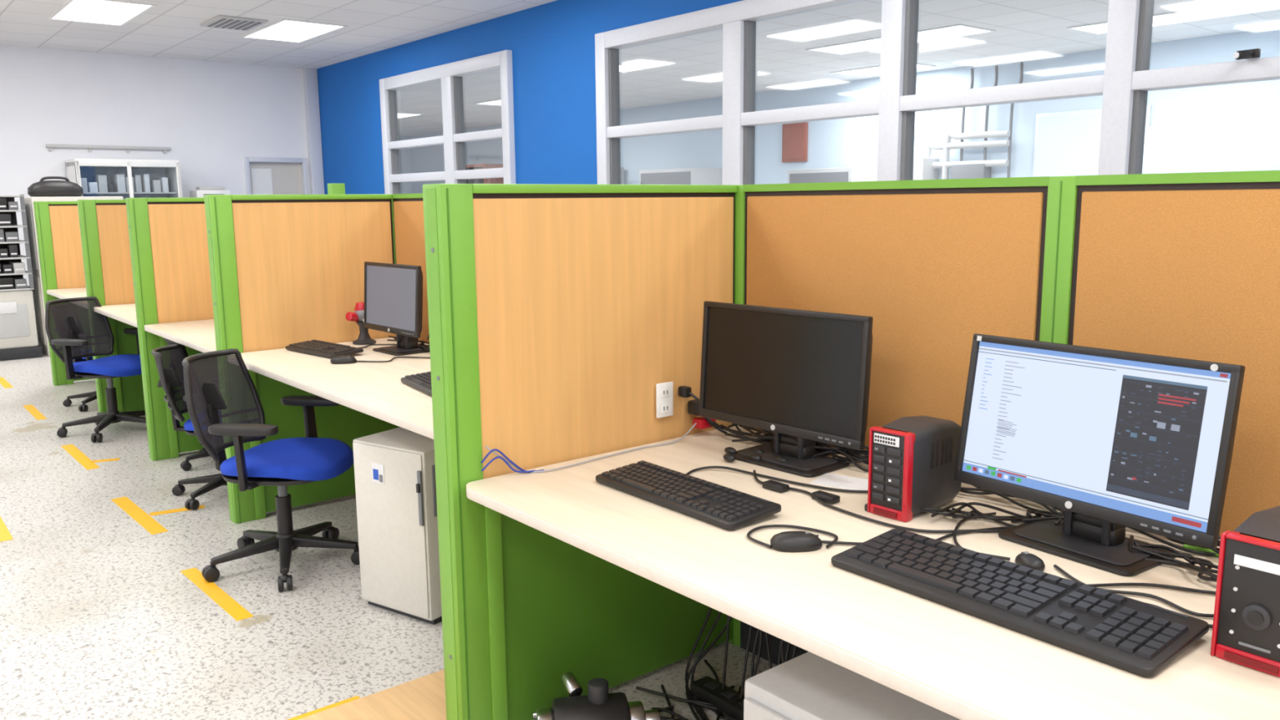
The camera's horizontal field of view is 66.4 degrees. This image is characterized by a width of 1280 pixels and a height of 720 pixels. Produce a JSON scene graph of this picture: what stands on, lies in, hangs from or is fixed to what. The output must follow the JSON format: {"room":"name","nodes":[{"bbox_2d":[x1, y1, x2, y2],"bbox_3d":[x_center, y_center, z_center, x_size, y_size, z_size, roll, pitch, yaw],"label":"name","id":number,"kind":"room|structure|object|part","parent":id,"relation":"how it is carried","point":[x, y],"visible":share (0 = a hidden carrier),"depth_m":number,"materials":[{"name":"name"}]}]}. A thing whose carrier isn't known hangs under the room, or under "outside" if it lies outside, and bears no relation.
{"room":"open-plan office","nodes":[
{"label":"open-plan office","id":0,"kind":"room"},
{"bbox_2d":[0,44,310,286],"bbox_3d":[-7.796,-1.776,10.209,9.130,3.100,0.110,-8,12,-39],"label":"wall","id":1,"kind":"structure","parent":0,"point":[211,115],"depth_m":11.56,"materials":[{"name":"white paint"}]},
{"bbox_2d":[45,143,171,153],"bbox_3d":[-6.157,-2.455,11.368,1.300,0.075,0.050,-8,12,-39],"label":"trim","id":2,"kind":"structure","parent":1,"relation":"attached to","point":[49,146],"depth_m":11.32,"materials":[{"name":"grey metal"}]},
{"bbox_2d":[243,156,309,194],"bbox_3d":[-4.712,-1.649,12.785,0.810,1.960,0.120,-8,12,-39],"label":"door","id":3,"kind":"structure","parent":1,"relation":"in","point":[263,175],"depth_m":12.69,"materials":[{"name":"metal"}]},
{"bbox_2d":[302,67,324,194],"bbox_3d":[-4.272,-2.256,12.940,0.155,3.100,0.100,-8,12,-39],"label":"trim","id":4,"kind":"structure","parent":1,"relation":"attached to","point":[312,110],"depth_m":12.78,"materials":[{"name":"paint"}]},
{"bbox_2d":[0,0,556,68],"bbox_3d":[-2.354,-2.339,3.516,9.250,0.050,16.890,-8,12,-39],"label":"ceiling","id":5,"kind":"structure","parent":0,"point":[171,28],"depth_m":9.72,"materials":[{"name":"tile"}]},
{"bbox_2d":[47,0,156,26],"bbox_3d":[-4.880,-3.146,8.832,0.640,0.012,1.260,-8,12,-39],"label":"ceiling light","id":6,"kind":"object","parent":5,"relation":"in","point":[111,12],"depth_m":8.81,"materials":[{"name":"white plastic"}]},
{"bbox_2d":[200,14,267,31],"bbox_3d":[-3.917,-3.245,9.424,0.450,0.025,0.600,-8,12,-39],"label":"ceiling vent","id":7,"kind":"object","parent":5,"relation":"in","point":[219,21],"depth_m":9.35,"materials":[{"name":"white metal"}]},
{"bbox_2d":[240,17,347,43],"bbox_3d":[-3.531,-3.338,9.930,0.640,0.012,1.260,-8,12,-39],"label":"ceiling light","id":8,"kind":"object","parent":5,"relation":"in","point":[284,29],"depth_m":9.87,"materials":[{"name":"white plastic"}]},
{"bbox_2d":[327,183,345,194],"bbox_3d":[-2.577,-0.529,7.164,0.915,1.510,0.090,-8,12,-39],"label":"divider","id":9,"kind":"object","parent":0,"point":[332,188],"depth_m":7.27,"materials":[{"name":"green plastic"}]},
{"bbox_2d":[0,352,777,719],"bbox_3d":[-2.323,0.770,4.021,9.250,0.050,16.890,-8,12,-39],"label":"floor","id":10,"kind":"structure","parent":0,"point":[100,619],"depth_m":3.34,"materials":[{"name":"stone"}]},
{"bbox_2d":[0,516,13,542],"bbox_3d":[-2.773,0.718,4.207,0.070,0.001,0.480,-8,12,-39],"label":"tape","id":11,"kind":"object","parent":10,"relation":"on","point":[5,535],"visible":1,"depth_m":4.12,"materials":[{"name":"yellow plastic"}]},
{"bbox_2d":[0,377,13,388],"bbox_3d":[-4.995,0.177,7.673,0.055,0.001,0.600,-8,12,-39],"label":"tape","id":12,"kind":"object","parent":10,"relation":"on","point":[3,382],"visible":1,"depth_m":7.61,"materials":[{"name":"yellow plastic"}]},
{"bbox_2d":[0,194,42,360],"bbox_3d":[-6.099,-0.774,8.737,1.080,1.560,0.650,-8,12,-39],"label":"equipment rack","id":13,"kind":"object","parent":10,"relation":"on","point":[19,340],"visible":1,"depth_m":8.78,"materials":[{"name":"grey plastic"}]},
{"bbox_2d":[22,404,46,420],"bbox_3d":[-4.063,0.349,6.557,0.055,0.001,0.610,-8,12,-39],"label":"tape","id":14,"kind":"object","parent":10,"relation":"on","point":[31,409],"visible":1,"depth_m":6.54,"materials":[{"name":"yellow plastic"}]},
{"bbox_2d":[33,200,91,386],"bbox_3d":[-4.223,-0.540,7.680,0.802,1.400,0.090,-8,12,-39],"label":"divider","id":15,"kind":"object","parent":10,"relation":"on","point":[57,223],"depth_m":7.44,"materials":[{"name":"brown wood"}]},
{"bbox_2d":[24,196,123,355],"bbox_3d":[-5.371,-0.823,9.332,0.790,1.450,0.600,-8,12,-39],"label":"divider","id":16,"kind":"object","parent":10,"relation":"on","point":[38,300],"visible":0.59,"depth_m":8.97,"materials":[{"name":"white metal"}]},
{"bbox_2d":[27,176,84,196],"bbox_3d":[-5.464,-1.621,9.131,0.450,0.188,0.280,-8,12,-39],"label":"duffel bag","id":17,"kind":"object","parent":16,"relation":"on","point":[42,188],"visible":1,"depth_m":9.04,"materials":[{"name":"black fabric"}]},
{"bbox_2d":[60,444,99,470],"bbox_3d":[-3.086,0.530,5.380,0.060,0.001,0.690,-8,12,-40],"label":"tape","id":18,"kind":"object","parent":10,"relation":"on","point":[77,455],"visible":1,"depth_m":5.35,"materials":[{"name":"yellow plastic"}]},
{"bbox_2d":[62,355,97,411],"bbox_3d":[-3.744,-0.034,6.731,0.508,0.694,0.505,-2,9,-9],"label":"office chair","id":19,"kind":"object","parent":10,"relation":"on","point":[92,396],"visible":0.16,"depth_m":6.67,"materials":[{"name":"black plastic"}]},
{"bbox_2d":[44,296,146,442],"bbox_3d":[-3.220,0.036,5.912,0.624,0.807,0.592,3,10,20],"label":"office chair","id":20,"kind":"object","parent":10,"relation":"on","point":[74,331],"visible":0.85,"depth_m":5.91,"materials":[{"name":"black plastic"}]},
{"bbox_2d":[91,457,119,462],"bbox_3d":[-2.891,0.543,5.289,0.131,0.001,0.050,-4,10,-21],"label":"tape","id":21,"kind":"object","parent":10,"relation":"on","point":[115,459],"visible":1,"depth_m":5.29,"materials":[{"name":"yellow plastic"}]},
{"bbox_2d":[76,199,145,412],"bbox_3d":[-3.161,-0.344,6.408,0.802,1.400,0.090,-8,12,-39],"label":"divider","id":22,"kind":"object","parent":10,"relation":"on","point":[103,223],"depth_m":6.18,"materials":[{"name":"brown wood"}]},
{"bbox_2d":[65,158,182,199],"bbox_3d":[-5.923,-1.364,11.358,1.070,1.880,0.560,-8,12,-39],"label":"display cabinet","id":23,"kind":"object","parent":10,"relation":"on","point":[97,177],"visible":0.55,"depth_m":11.22,"materials":[{"name":"white metal"}]},
{"bbox_2d":[111,496,168,534],"bbox_3d":[-2.237,0.688,4.356,0.065,0.001,0.670,-9,12,-41],"label":"tape","id":24,"kind":"object","parent":10,"relation":"on","point":[148,523],"visible":1,"depth_m":4.33,"materials":[{"name":"yellow plastic"}]},
{"bbox_2d":[125,197,213,461],"bbox_3d":[-2.347,-0.194,5.434,0.802,1.400,0.090,-8,12,-39],"label":"divider","id":25,"kind":"object","parent":10,"relation":"on","point":[168,236],"depth_m":5.22,"materials":[{"name":"brown wood"}]},
{"bbox_2d":[149,505,204,515],"bbox_3d":[-2.086,0.678,4.408,0.224,0.001,0.050,-6,11,-29],"label":"tape","id":26,"kind":"object","parent":10,"relation":"on","point":[181,509],"visible":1,"depth_m":4.39,"materials":[{"name":"yellow plastic"}]},
{"bbox_2d":[164,337,209,471],"bbox_3d":[-2.188,0.207,5.152,0.530,0.695,0.486,-5,10,-24],"label":"office chair","id":27,"kind":"object","parent":10,"relation":"on","point":[185,465],"visible":0.16,"depth_m":5.07,"materials":[{"name":"black plastic"}]},
{"bbox_2d":[151,343,226,510],"bbox_3d":[-1.975,0.287,4.591,0.527,0.710,0.519,-2,9,-7],"label":"office chair","id":28,"kind":"object","parent":10,"relation":"on","point":[169,358],"visible":0.41,"depth_m":4.55,"materials":[{"name":"black plastic"}]},
{"bbox_2d":[180,567,253,621],"bbox_3d":[-1.510,0.825,3.469,0.055,0.001,0.600,-9,12,-41],"label":"tape","id":29,"kind":"object","parent":10,"relation":"on","point":[224,601],"visible":1,"depth_m":3.44,"materials":[{"name":"yellow plastic"}]},
{"bbox_2d":[182,348,359,591],"bbox_3d":[-1.367,0.379,3.689,0.576,0.808,0.597,7,12,40],"label":"office chair","id":30,"kind":"object","parent":10,"relation":"on","point":[225,410],"visible":0.94,"depth_m":3.68,"materials":[{"name":"blue fabric"}]},
{"bbox_2d":[204,194,399,524],"bbox_3d":[-1.467,-0.032,4.379,0.802,1.400,0.090,-8,12,-39],"label":"divider","id":31,"kind":"object","parent":10,"relation":"on","point":[286,269],"depth_m":4.27,"materials":[{"name":"brown wood"}]},
{"bbox_2d":[287,695,359,719],"bbox_3d":[-0.964,0.966,2.568,0.480,0.001,0.030,-8,12,-39],"label":"tape","id":32,"kind":"object","parent":10,"relation":"on","point":[357,697],"visible":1,"depth_m":2.66,"materials":[{"name":"yellow plastic"}]},
{"bbox_2d":[297,669,446,719],"bbox_3d":[-0.487,1.067,1.887,1.140,0.010,1.630,-8,12,-39],"label":"plywood board","id":33,"kind":"object","parent":10,"relation":"on","point":[423,698],"visible":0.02,"depth_m":2.66,"materials":[{"name":"beige wood"}]},
{"bbox_2d":[352,426,441,625],"bbox_3d":[-0.693,0.535,3.386,0.341,0.585,0.482,5,11,33],"label":"base cabinet","id":34,"kind":"object","parent":10,"relation":"on","point":[395,478],"visible":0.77,"depth_m":3.18,"materials":[{"name":"white metal"}]},
{"bbox_2d":[422,183,737,719],"bbox_3d":[-0.106,0.238,2.636,0.949,1.400,0.090,-8,12,-39],"label":"divider","id":35,"kind":"object","parent":10,"relation":"on","point":[557,313],"depth_m":2.49,"materials":[{"name":"brown wood"}]},
{"bbox_2d":[533,671,660,719],"bbox_3d":[-0.105,0.881,2.387,0.308,0.210,0.158,-2,9,-9],"label":"pump","id":36,"kind":"object","parent":10,"relation":"on","point":[598,704],"visible":1,"depth_m":2.35,"materials":[{"name":"black metal"}]},
{"bbox_2d":[635,607,796,719],"bbox_3d":[0.248,0.652,2.366,0.651,0.661,0.810,-8,12,-39],"label":"floor cables","id":37,"kind":"object","parent":10,"relation":"on","point":[689,700],"visible":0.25,"depth_m":2.63,"materials":[{"name":"black plastic"}]},
{"bbox_2d":[689,675,744,719],"bbox_3d":[0.305,0.932,2.541,0.070,0.053,0.450,-8,12,-39],"label":"power strip","id":38,"kind":"object","parent":10,"relation":"on","point":[728,700],"visible":0.56,"depth_m":2.62,"materials":[{"name":"black plastic"}]},
{"bbox_2d":[391,169,1279,665],"bbox_3d":[-0.921,-0.042,4.411,0.080,1.400,9.372,-8,12,-39],"label":"cubicle","id":39,"kind":"object","parent":10,"relation":"on","point":[1182,265],"visible":0.16,"depth_m":2.15,"materials":[{"name":"brown wood"}]},
{"bbox_2d":[46,287,86,298],"bbox_3d":[-3.690,-0.438,7.049,0.793,0.090,1.577,-8,12,-39],"label":"desk","id":40,"kind":"object","parent":39,"relation":"attached to","point":[68,292],"visible":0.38,"depth_m":7.13,"materials":[{"name":"beige laminate"}]},
{"bbox_2d":[93,303,137,327],"bbox_3d":[-2.752,-0.265,5.926,0.793,0.090,1.188,-8,12,-39],"label":"desk","id":41,"kind":"object","parent":39,"relation":"attached to","point":[126,313],"visible":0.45,"depth_m":5.81,"materials":[{"name":"beige laminate"}]},
{"bbox_2d":[144,319,216,352],"bbox_3d":[-1.905,-0.109,4.912,0.793,0.090,1.292,-8,12,-39],"label":"desk","id":42,"kind":"object","parent":39,"relation":"attached to","point":[199,335],"visible":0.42,"depth_m":4.83,"materials":[{"name":"beige laminate"}]},
{"bbox_2d":[240,337,433,439],"bbox_3d":[-0.756,0.103,3.536,0.793,0.090,2.135,-8,12,-39],"label":"desk","id":43,"kind":"object","parent":39,"relation":"attached to","point":[377,390],"visible":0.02,"depth_m":3.50,"materials":[{"name":"beige laminate"}]},
{"bbox_2d":[285,339,363,358],"bbox_3d":[-1.333,-0.049,4.118,0.400,0.030,0.150,8,13,43],"label":"keyboard","id":44,"kind":"object","parent":43,"relation":"on","point":[314,347],"visible":0.99,"depth_m":4.07,"materials":[{"name":"black plastic"}]},
{"bbox_2d":[330,355,356,364],"bbox_3d":[-1.165,-0.002,3.840,0.100,0.029,0.058,-2,9,-9],"label":"computer mouse","id":45,"kind":"object","parent":43,"relation":"on","point":[344,359],"visible":1,"depth_m":3.82,"materials":[{"name":"black plastic"}]},
{"bbox_2d":[345,302,376,345],"bbox_3d":[-1.232,-0.165,4.359,0.120,0.185,0.145,0,9,3],"label":"joystick","id":46,"kind":"object","parent":43,"relation":"on","point":[364,338],"visible":0.66,"depth_m":4.33,"materials":[{"name":"grey plastic"}]},
{"bbox_2d":[356,333,430,362],"bbox_3d":[-0.958,-0.120,3.972,0.434,0.211,0.962,-8,12,-39],"label":"cables","id":47,"kind":"object","parent":43,"relation":"on","point":[421,344],"visible":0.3,"depth_m":4.12,"materials":[{"name":"black plastic"}]},
{"bbox_2d":[364,261,430,355],"bbox_3d":[-0.999,-0.219,4.094,0.177,0.372,0.460,-8,12,-39],"label":"computer monitor","id":48,"kind":"object","parent":43,"relation":"on","point":[393,292],"visible":0.99,"depth_m":4.05,"materials":[{"name":"black plastic"}]},
{"bbox_2d":[400,371,431,395],"bbox_3d":[-0.665,0.082,3.272,0.150,0.030,0.420,-6,11,-31],"label":"keyboard","id":49,"kind":"object","parent":43,"relation":"on","point":[421,382],"visible":0.32,"depth_m":3.32,"materials":[{"name":"black plastic"}]},
{"bbox_2d":[656,381,673,417],"bbox_3d":[0.069,0.110,2.703,0.060,0.097,0.008,-8,12,-39],"label":"power outlet","id":50,"kind":"object","parent":39,"relation":"attached to","point":[664,391],"visible":1,"depth_m":2.70,"materials":[{"name":"white plastic"}]},
{"bbox_3d":[-0.921,-0.042,4.411,0.080,1.400,9.372,-8,12,-39],"label":"panel","id":51,"kind":"part","parent":39,"relation":"part of","materials":[{"name":"green laminate"}]},
{"bbox_2d":[466,425,1279,719],"bbox_3d":[0.775,0.443,1.603,0.930,0.090,2.657,-8,12,-39],"label":"desk","id":52,"kind":"object","parent":39,"relation":"attached to","point":[959,664],"visible":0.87,"depth_m":1.66,"materials":[{"name":"beige laminate"}]},
{"bbox_2d":[480,422,696,472],"bbox_3d":[-0.098,0.215,2.526,0.674,0.084,0.050,-7,11,-36],"label":"cable","id":53,"kind":"object","parent":52,"relation":"on","point":[509,462],"visible":1,"depth_m":2.40,"materials":[{"name":"grey plastic"}]},
{"bbox_2d":[595,460,781,529],"bbox_3d":[0.095,0.293,2.182,0.155,0.030,0.470,-8,12,-38],"label":"keyboard","id":54,"kind":"object","parent":52,"relation":"on","point":[721,506],"visible":1,"depth_m":2.13,"materials":[{"name":"black plastic"}]},
{"bbox_2d":[678,385,751,436],"bbox_3d":[0.213,0.141,2.759,0.214,0.144,0.082,-1,9,-3],"label":"plug","id":55,"kind":"object","parent":52,"relation":"on","point":[693,406],"visible":0.64,"depth_m":2.75,"materials":[{"name":"black plastic"}]},
{"bbox_2d":[698,301,872,477],"bbox_3d":[0.371,0.064,2.459,0.181,0.394,0.523,-8,12,-39],"label":"computer monitor","id":56,"kind":"object","parent":52,"relation":"on","point":[802,377],"visible":0.96,"depth_m":2.41,"materials":[{"name":"black plastic"}]},
{"bbox_2d":[770,530,822,552],"bbox_3d":[0.299,0.345,1.869,0.100,0.029,0.058,-1,9,-4],"label":"computer mouse","id":57,"kind":"object","parent":52,"relation":"on","point":[794,541],"visible":1,"depth_m":1.85,"materials":[{"name":"black plastic"}]},
{"bbox_2d":[809,473,868,490],"bbox_3d":[0.484,0.288,2.296,0.140,0.001,0.100,5,11,33],"label":"paper sheet","id":58,"kind":"object","parent":52,"relation":"on","point":[831,480],"visible":0.79,"depth_m":2.30,"materials":[{"name":"white paper"}]},
{"bbox_2d":[866,415,960,522],"bbox_3d":[0.591,0.223,2.093,0.215,0.192,0.108,-9,12,-41],"label":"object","id":59,"kind":"object","parent":52,"relation":"on","point":[912,460],"visible":1,"depth_m":2.03,"materials":[{"name":"grey plastic"}]},
{"bbox_2d":[685,423,1221,628],"bbox_3d":[0.551,0.301,2.032,0.696,0.057,1.589,-8,12,-39],"label":"cables","id":60,"kind":"object","parent":52,"relation":"on","point":[854,456],"depth_m":2.00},
{"bbox_2d":[831,528,1208,677],"bbox_3d":[0.599,0.379,1.618,0.200,0.033,0.570,-8,12,-38],"label":"keyboard","id":61,"kind":"object","parent":52,"relation":"on","point":[1135,637],"visible":1,"depth_m":1.55,"materials":[{"name":"black plastic"}]},
{"bbox_2d":[1014,551,1044,571],"bbox_3d":[0.702,0.361,1.760,0.040,0.023,0.066,-2,9,-9],"label":"computer mouse","id":62,"kind":"object","parent":52,"relation":"on","point":[1024,558],"visible":0.94,"depth_m":1.74,"materials":[{"name":"black plastic"}]},
{"bbox_2d":[954,333,1244,576],"bbox_3d":[0.846,0.165,1.828,0.180,0.386,0.507,-7,11,-35],"label":"computer monitor","id":63,"kind":"object","parent":52,"relation":"on","point":[1114,441],"visible":0.94,"depth_m":1.77,"materials":[{"name":"black plastic"}]},
{"bbox_2d":[1182,543,1218,557],"bbox_3d":[1.057,0.356,1.804,0.096,0.012,0.012,8,12,42],"label":"marker","id":64,"kind":"object","parent":52,"relation":"on","point":[1186,546],"visible":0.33,"depth_m":1.82,"materials":[{"name":"plastic"}]},
{"bbox_2d":[1210,506,1279,677],"bbox_3d":[0.950,0.327,1.431,0.253,0.192,0.122,-8,12,-39],"label":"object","id":65,"kind":"object","parent":52,"relation":"on","point":[1246,629],"visible":1,"depth_m":1.37,"materials":[{"name":"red plastic"}]},
{"bbox_2d":[743,651,959,719],"bbox_3d":[0.566,0.819,1.823,0.642,0.500,0.460,-8,12,-39],"label":"base cabinet","id":66,"kind":"object","parent":10,"relation":"on","point":[808,686],"visible":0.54,"depth_m":1.72,"materials":[{"name":"grey metal"}]},
{"bbox_3d":[-5.217,-1.239,11.980,0.690,1.420,0.500,-8,12,-39],"label":"storage cabinet","id":67,"kind":"object","parent":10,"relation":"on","visible":0},
{"bbox_2d":[189,186,231,197],"bbox_3d":[-5.218,-2.023,11.868,0.400,0.160,0.305,-8,12,-39],"label":"printer","id":68,"kind":"object","parent":67,"relation":"on","point":[200,192],"visible":0.69,"depth_m":11.75,"materials":[{"name":"white plastic"}]},
{"bbox_2d":[316,0,742,194],"bbox_3d":[1.182,-1.286,6.631,0.120,3.100,16.890,-8,12,-39],"label":"wall","id":69,"kind":"structure","parent":0,"point":[552,44],"depth_m":9.05,"materials":[{"name":"blue paint"}]},
{"bbox_2d":[378,49,515,194],"bbox_3d":[-2.061,-2.148,10.396,0.150,1.880,2.760,-8,12,-39],"label":"window","id":70,"kind":"structure","parent":69,"relation":"in","point":[450,75],"depth_m":10.13,"materials":[{"name":"metal"}]},
{"bbox_2d":[595,0,1279,184],"bbox_3d":[2.437,-1.299,5.014,0.150,1.840,8.630,-8,12,-39],"label":"window","id":71,"kind":"structure","parent":69,"relation":"in","point":[1126,82],"depth_m":5.98,"materials":[{"name":"metal"}]},
{"bbox_2d":[1232,48,1260,59],"bbox_3d":[2.748,-1.384,4.425,0.121,0.049,0.063,-5,10,-28],"label":"security camera","id":72,"kind":"object","parent":71,"relation":"attached to","point":[1251,53],"visible":1,"depth_m":4.41,"materials":[{"name":"black plastic"}]},
{"bbox_2d":[395,0,1279,136],"bbox_3d":[0.279,-3.869,12.767,6.750,0.050,28.000,-8,12,-39],"label":"ceiling","id":73,"kind":"structure","parent":0,"point":[689,68],"depth_m":11.38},
{"bbox_2d":[397,112,424,118],"bbox_3d":[-5.161,-4.937,19.867,0.660,0.012,2.060,-8,12,-39],"label":"ceiling light","id":74,"kind":"object","parent":73,"relation":"in","point":[400,115],"depth_m":19.35,"materials":[{"name":"white plastic"}]},
{"bbox_2d":[473,98,501,106],"bbox_3d":[-2.052,-4.464,16.764,0.660,0.012,2.060,-8,12,-39],"label":"ceiling light","id":75,"kind":"object","parent":73,"relation":"in","point":[495,102],"depth_m":17.23,"materials":[{"name":"white plastic"}]},
{"bbox_2d":[619,63,647,72],"bbox_3d":[-0.558,-3.886,13.115,0.660,0.012,1.260,-8,12,-39],"label":"ceiling light","id":76,"kind":"object","parent":73,"relation":"in","point":[623,68],"depth_m":12.84,"materials":[{"name":"white plastic"}]},
{"bbox_2d":[830,62,936,76],"bbox_3d":[3.296,-3.956,13.306,0.660,0.012,1.260,-8,12,-39],"label":"ceiling light","id":77,"kind":"object","parent":73,"relation":"in","point":[872,70],"depth_m":13.43,"materials":[{"name":"white plastic"}]},
{"bbox_2d":[804,23,995,54],"bbox_3d":[2.850,-3.560,10.895,0.660,0.012,2.060,-8,12,-39],"label":"ceiling light","id":78,"kind":"object","parent":73,"relation":"in","point":[953,31],"depth_m":10.77,"materials":[{"name":"white plastic"}]},
{"bbox_2d":[1066,0,1279,35],"bbox_3d":[5.353,-3.375,9.603,0.660,0.012,2.060,-8,12,-39],"label":"ceiling light","id":79,"kind":"object","parent":73,"relation":"in","point":[1251,6],"depth_m":9.45,"materials":[{"name":"white plastic"}]},
{"bbox_2d":[398,26,1279,193],"bbox_3d":[0.286,-2.314,13.013,6.970,3.100,28.200,-8,12,-39],"label":"wall","id":80,"kind":"structure","parent":0,"point":[848,142],"depth_m":13.52,"materials":[{"name":"white paint"}]},
{"bbox_2d":[782,122,808,162],"bbox_3d":[2.451,-3.449,15.499,0.055,0.600,0.500,-8,12,-39],"label":"poster","id":81,"kind":"object","parent":80,"relation":"attached to","point":[794,135],"visible":1,"depth_m":15.46,"materials":[{"name":"paper"}]},
{"bbox_2d":[912,62,1023,180],"bbox_3d":[4.204,-2.761,13.181,0.380,2.251,1.827,-8,12,-39],"label":"pipes","id":82,"kind":"object","parent":80,"relation":"attached to","point":[926,167],"visible":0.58,"depth_m":13.04,"materials":[{"name":"grey metal"}]},
{"bbox_2d":[1032,104,1151,177],"bbox_3d":[5.482,-2.447,11.952,0.053,1.200,1.400,-8,12,-39],"label":"whiteboard","id":83,"kind":"object","parent":80,"relation":"attached to","point":[1067,143],"visible":0.5,"depth_m":12.09,"materials":[{"name":"metal"}]},
{"bbox_3d":[0.310,-0.760,13.272,6.750,0.050,28.000,-8,12,-39],"label":"floor","id":84,"kind":"structure","parent":0,"visible":0},
{"bbox_2d":[466,163,503,183],"bbox_3d":[-3.636,-3.329,22.307,0.740,2.200,1.600,-8,12,-39],"label":"storage cabinet","id":85,"kind":"object","parent":84,"relation":"on","point":[485,166],"visible":0.13,"depth_m":21.54,"materials":[{"name":"grey"}]},
{"bbox_2d":[620,167,624,184],"bbox_3d":[-1.089,-2.760,19.274,0.740,2.000,1.600,-8,12,-39],"label":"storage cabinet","id":86,"kind":"object","parent":84,"relation":"on","point":[622,181],"visible":0.02,"depth_m":18.73,"materials":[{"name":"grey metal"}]},
{"bbox_2d":[639,167,722,184],"bbox_3d":[0.694,-2.382,17.148,0.740,1.900,1.400,-8,12,-39],"label":"storage cabinet","id":87,"kind":"object","parent":84,"relation":"on","point":[691,175],"visible":0.14,"depth_m":16.60,"materials":[{"name":"grey metal"}]},
{"bbox_2d":[787,167,877,183],"bbox_3d":[2.859,-1.933,14.565,0.740,1.800,1.200,-8,12,-39],"label":"storage cabinet","id":88,"kind":"object","parent":84,"relation":"on","point":[838,174],"visible":0.13,"depth_m":14.08,"materials":[{"name":"grey metal"}]},
{"bbox_2d":[1142,118,1279,173],"bbox_3d":[6.423,-1.424,10.272,0.740,2.100,2.200,-8,12,-39],"label":"whiteboard","id":89,"kind":"object","parent":84,"relation":"on","point":[1255,144],"visible":0.08,"depth_m":10.16,"materials":[{"name":"metal"}]}
]}

